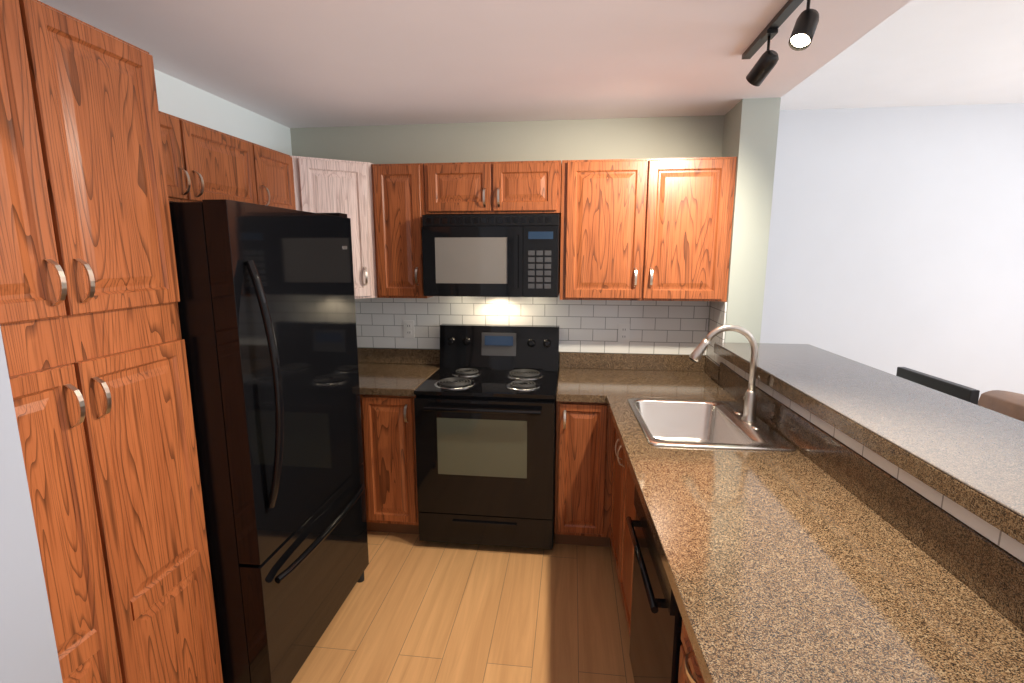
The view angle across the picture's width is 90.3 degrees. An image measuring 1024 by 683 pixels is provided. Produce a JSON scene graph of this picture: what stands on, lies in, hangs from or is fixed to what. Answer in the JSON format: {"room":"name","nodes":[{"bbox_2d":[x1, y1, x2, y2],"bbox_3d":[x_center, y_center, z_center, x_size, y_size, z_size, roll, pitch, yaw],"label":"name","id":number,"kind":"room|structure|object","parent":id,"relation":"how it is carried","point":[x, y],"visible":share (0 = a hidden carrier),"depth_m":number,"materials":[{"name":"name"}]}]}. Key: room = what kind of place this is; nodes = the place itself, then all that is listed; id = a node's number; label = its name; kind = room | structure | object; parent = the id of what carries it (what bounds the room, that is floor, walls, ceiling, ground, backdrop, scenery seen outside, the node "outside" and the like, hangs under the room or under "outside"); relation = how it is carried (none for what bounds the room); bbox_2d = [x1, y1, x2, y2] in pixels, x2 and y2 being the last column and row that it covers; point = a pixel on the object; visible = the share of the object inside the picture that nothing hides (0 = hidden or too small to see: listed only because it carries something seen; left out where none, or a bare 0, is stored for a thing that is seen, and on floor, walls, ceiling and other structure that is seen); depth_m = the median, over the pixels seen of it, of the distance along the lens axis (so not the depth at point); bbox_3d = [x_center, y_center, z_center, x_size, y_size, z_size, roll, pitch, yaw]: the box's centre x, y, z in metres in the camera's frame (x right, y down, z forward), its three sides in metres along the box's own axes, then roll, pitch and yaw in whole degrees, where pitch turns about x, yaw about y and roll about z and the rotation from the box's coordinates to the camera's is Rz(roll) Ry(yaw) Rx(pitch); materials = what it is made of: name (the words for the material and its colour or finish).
{"room":"kitchen","nodes":[
{"label":"kitchen","id":0,"kind":"room"},
{"bbox_2d":[0,328,62,682],"bbox_3d":[-1.382,0.471,-0.152,0.900,2.420,2.175,1,10,7],"label":"wall","id":1,"kind":"structure","parent":0,"point":[28,651],"depth_m":0.84,"materials":[{"name":"paint"}]},
{"bbox_2d":[154,69,291,155],"bbox_3d":[-1.667,-0.053,1.796,0.140,2.780,6.100,1,10,7],"label":"wall","id":2,"kind":"structure","parent":0,"point":[176,97],"depth_m":2.57,"materials":[{"name":"paint"}]},
{"bbox_2d":[159,111,295,209],"bbox_3d":[-1.364,-0.723,2.124,0.353,0.315,1.237,1,10,7],"label":"upper cabinet","id":3,"kind":"object","parent":2,"relation":"attached to","point":[203,162],"visible":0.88,"depth_m":2.13,"materials":[{"name":"brown wood"}]},
{"bbox_2d":[291,529,634,682],"bbox_3d":[-0.265,1.393,1.882,2.965,0.100,6.380,1,10,7],"label":"floor","id":4,"kind":"structure","parent":0,"point":[413,609],"depth_m":2.32,"materials":[{"name":"brown wood"}]},
{"bbox_2d":[0,0,222,682],"bbox_3d":[-1.331,0.328,1.304,0.653,2.200,0.715,1,10,7],"label":"pantry cabinet","id":5,"kind":"object","parent":4,"relation":"on","point":[95,350],"visible":0.98,"depth_m":1.28,"materials":[{"name":"brown wood"}]},
{"bbox_2d":[169,199,368,682],"bbox_3d":[-1.118,0.381,2.101,0.838,1.818,0.853,1,10,7],"label":"fridge","id":6,"kind":"object","parent":4,"relation":"on","point":[266,310],"visible":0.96,"depth_m":1.76,"materials":[{"name":"black metal"}]},
{"bbox_2d":[360,395,418,534],"bbox_3d":[-0.967,0.669,3.189,0.953,0.875,0.652,1,10,7],"label":"base cabinet","id":7,"kind":"object","parent":4,"relation":"on","point":[389,450],"visible":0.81,"depth_m":2.87,"materials":[{"name":"brown wood"}]},
{"bbox_2d":[357,348,439,395],"bbox_3d":[-0.964,0.165,3.111,0.955,0.140,0.632,1,10,7],"label":"countertop","id":8,"kind":"structure","parent":7,"relation":"on","point":[395,372],"depth_m":3.22,"materials":[{"name":"stone"}]},
{"bbox_2d":[414,324,558,549],"bbox_3d":[-0.117,0.539,3.020,0.758,1.190,0.705,1,10,7],"label":"range","id":9,"kind":"object","parent":4,"relation":"on","point":[485,405],"visible":0.98,"depth_m":2.77,"materials":[{"name":"black metal"}]},
{"bbox_2d":[555,401,613,546],"bbox_3d":[0.424,0.697,3.027,0.312,0.875,0.652,1,10,7],"label":"base cabinet","id":10,"kind":"object","parent":4,"relation":"on","point":[584,454],"visible":0.96,"depth_m":2.74,"materials":[{"name":"brown wood"}]},
{"bbox_2d":[556,352,739,402],"bbox_3d":[0.723,0.163,2.908,0.915,0.216,0.632,1,10,7],"label":"countertop","id":11,"kind":"structure","parent":10,"relation":"on","point":[592,377],"depth_m":2.97,"materials":[{"name":"stone"}]},
{"bbox_2d":[610,427,626,596],"bbox_3d":[0.831,0.826,2.293,0.698,0.876,0.837,1,10,7],"label":"base cabinet","id":12,"kind":"object","parent":4,"relation":"on","point":[617,519],"depth_m":2.42,"materials":[{"name":"brown wood"}]},
{"bbox_2d":[622,463,660,682],"bbox_3d":[0.746,0.950,1.588,0.698,0.876,0.605,1,10,7],"label":"base cabinet","id":13,"kind":"object","parent":4,"relation":"on","point":[640,546],"depth_m":1.79,"materials":[{"name":"brown wood"}]},
{"bbox_2d":[606,369,1023,682],"bbox_3d":[0.727,0.411,1.495,0.743,0.216,2.214,1,10,7],"label":"countertop","id":14,"kind":"structure","parent":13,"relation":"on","point":[825,552],"depth_m":1.18,"materials":[{"name":"stone"}]},
{"bbox_2d":[627,398,795,451],"bbox_3d":[0.821,0.439,2.243,0.562,0.204,0.630,1,10,7],"label":"sink basin","id":15,"kind":"object","parent":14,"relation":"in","point":[694,423],"visible":0.58,"depth_m":2.44,"materials":[{"name":"silver metal"}]},
{"bbox_2d":[689,325,757,421],"bbox_3d":[0.918,0.131,2.215,0.301,0.418,0.093,1,10,7],"label":"tap","id":16,"kind":"object","parent":15,"relation":"on","point":[749,397],"visible":0.98,"depth_m":2.18,"materials":[{"name":"silver metal"}]},
{"bbox_2d":[646,559,704,682],"bbox_3d":[0.664,1.070,0.903,0.698,0.876,0.816,1,10,7],"label":"base cabinet","id":17,"kind":"object","parent":4,"relation":"on","point":[661,650],"depth_m":1.35,"materials":[{"name":"brown wood"}]},
{"bbox_2d":[38,0,910,127],"bbox_3d":[-0.278,-1.092,0.731,2.825,0.355,4.700,1,10,7],"label":"ceiling","id":18,"kind":"structure","parent":0,"point":[312,63],"depth_m":2.00,"materials":[{"name":"white paint"}]},
{"bbox_2d":[742,0,818,85],"bbox_3d":[0.868,-0.971,1.617,0.090,0.189,0.860,1,10,7],"label":"light","id":19,"kind":"object","parent":18,"relation":"attached to","point":[804,30],"visible":1,"depth_m":1.69,"materials":[{"name":"black metal"}]},
{"bbox_2d":[290,115,724,359],"bbox_3d":[0.007,-0.319,3.307,2.825,2.780,0.140,1,10,7],"label":"wall","id":20,"kind":"structure","parent":0,"point":[646,138],"depth_m":3.08,"materials":[{"name":"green paint"}]},
{"bbox_2d":[290,156,376,298],"bbox_3d":[-1.118,-0.650,3.026,0.637,0.770,0.554,1,10,7],"label":"upper cabinet","id":21,"kind":"object","parent":20,"relation":"attached to","point":[322,185],"visible":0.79,"depth_m":2.85,"materials":[{"name":"white wood"}]},
{"bbox_2d":[371,163,432,297],"bbox_3d":[-0.635,-0.652,3.068,0.304,0.760,0.357,1,10,7],"label":"upper cabinet","id":22,"kind":"object","parent":20,"relation":"attached to","point":[399,200],"visible":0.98,"depth_m":2.93,"materials":[{"name":"brown wood"}]},
{"bbox_2d":[424,160,561,216],"bbox_3d":[-0.099,-0.879,2.964,0.768,0.278,0.357,1,10,7],"label":"upper cabinet","id":23,"kind":"object","parent":20,"relation":"attached to","point":[513,187],"visible":1,"depth_m":2.83,"materials":[{"name":"brown wood"}]},
{"bbox_2d":[422,214,560,296],"bbox_3d":[-0.104,-0.500,2.982,0.760,0.455,0.427,1,10,7],"label":"over-the-range microwave","id":24,"kind":"object","parent":23,"relation":"attached to","point":[492,255],"visible":1,"depth_m":2.81,"materials":[{"name":"black"}]},
{"bbox_2d":[355,293,709,354],"bbox_3d":[-0.089,-0.139,3.271,2.600,0.401,0.009,1,10,7],"label":"tile backsplash","id":25,"kind":"structure","parent":20,"relation":"attached to","point":[658,327],"depth_m":3.22,"materials":[{"name":"white tile"}]},
{"bbox_2d":[403,320,414,337],"bbox_3d":[-0.676,-0.081,3.342,0.070,0.114,0.008,1,10,7],"label":"electrical outlet","id":26,"kind":"object","parent":25,"relation":"attached to","point":[408,328],"visible":1,"depth_m":3.34,"materials":[{"name":"white plastic"}]},
{"bbox_2d":[618,324,629,341],"bbox_3d":[0.699,-0.053,3.181,0.070,0.114,0.008,1,10,7],"label":"electrical outlet","id":27,"kind":"object","parent":25,"relation":"attached to","point":[623,332],"visible":1,"depth_m":3.18,"materials":[{"name":"white plastic"}]},
{"bbox_2d":[560,157,736,301],"bbox_3d":[0.740,-0.624,2.908,0.913,0.760,0.357,1,10,7],"label":"upper cabinet","id":28,"kind":"object","parent":20,"relation":"attached to","point":[655,229],"visible":1,"depth_m":2.77,"materials":[{"name":"brown wood"}]},
{"bbox_2d":[722,98,780,342],"bbox_3d":[1.291,-0.075,2.960,0.185,2.420,0.320,1,10,7],"label":"wall","id":29,"kind":"structure","parent":0,"point":[750,133],"depth_m":2.70,"materials":[{"name":"paint"}]},
{"bbox_2d":[707,301,726,364],"bbox_3d":[1.191,-0.065,2.968,0.009,0.359,0.306,1,10,7],"label":"tile backsplash","id":30,"kind":"structure","parent":29,"relation":"attached to","point":[717,315],"depth_m":2.95,"materials":[{"name":"white tile"}]},
{"bbox_2d":[760,103,1023,400],"bbox_3d":[3.717,-0.487,4.263,4.315,2.780,0.140,1,10,7],"label":"wall","id":31,"kind":"structure","parent":0,"point":[896,237],"depth_m":4.20,"materials":[{"name":"white paint"}]},
{"bbox_2d":[780,0,1023,109],"bbox_3d":[1.878,-1.399,1.134,7.280,0.100,6.380,1,10,7],"label":"ceiling","id":32,"kind":"structure","parent":0,"point":[936,52],"depth_m":3.10,"materials":[{"name":"white paint"}]},
{"bbox_3d":[3.350,1.468,1.460,4.315,0.100,6.380,1,10,7],"label":"floor","id":33,"kind":"structure","parent":0,"visible":0},
{"bbox_2d":[896,367,979,404],"bbox_3d":[1.583,0.705,2.265,0.453,1.126,0.445,0,10,3],"label":"chair","id":34,"kind":"object","parent":33,"relation":"on","point":[965,393],"depth_m":2.10,"materials":[{"name":"black"}]},
{"bbox_2d":[978,390,1023,421],"bbox_3d":[2.839,0.858,1.696,0.970,1.020,2.250,1,10,7],"label":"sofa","id":35,"kind":"object","parent":33,"relation":"on","point":[1009,403],"visible":0.12,"depth_m":2.59,"materials":[{"name":"brown leather"}]},
{"bbox_3d":[1.148,0.850,1.522,0.271,1.095,2.214,1,10,7],"label":"wall","id":36,"kind":"structure","parent":0,"visible":0},
{"bbox_2d":[714,342,1023,544],"bbox_3d":[1.267,0.259,1.538,0.595,0.057,2.578,1,10,7],"label":"bar","id":37,"kind":"object","parent":36,"relation":"on","point":[968,456],"visible":1,"depth_m":1.50,"materials":[{"name":"stone"}]}
]}

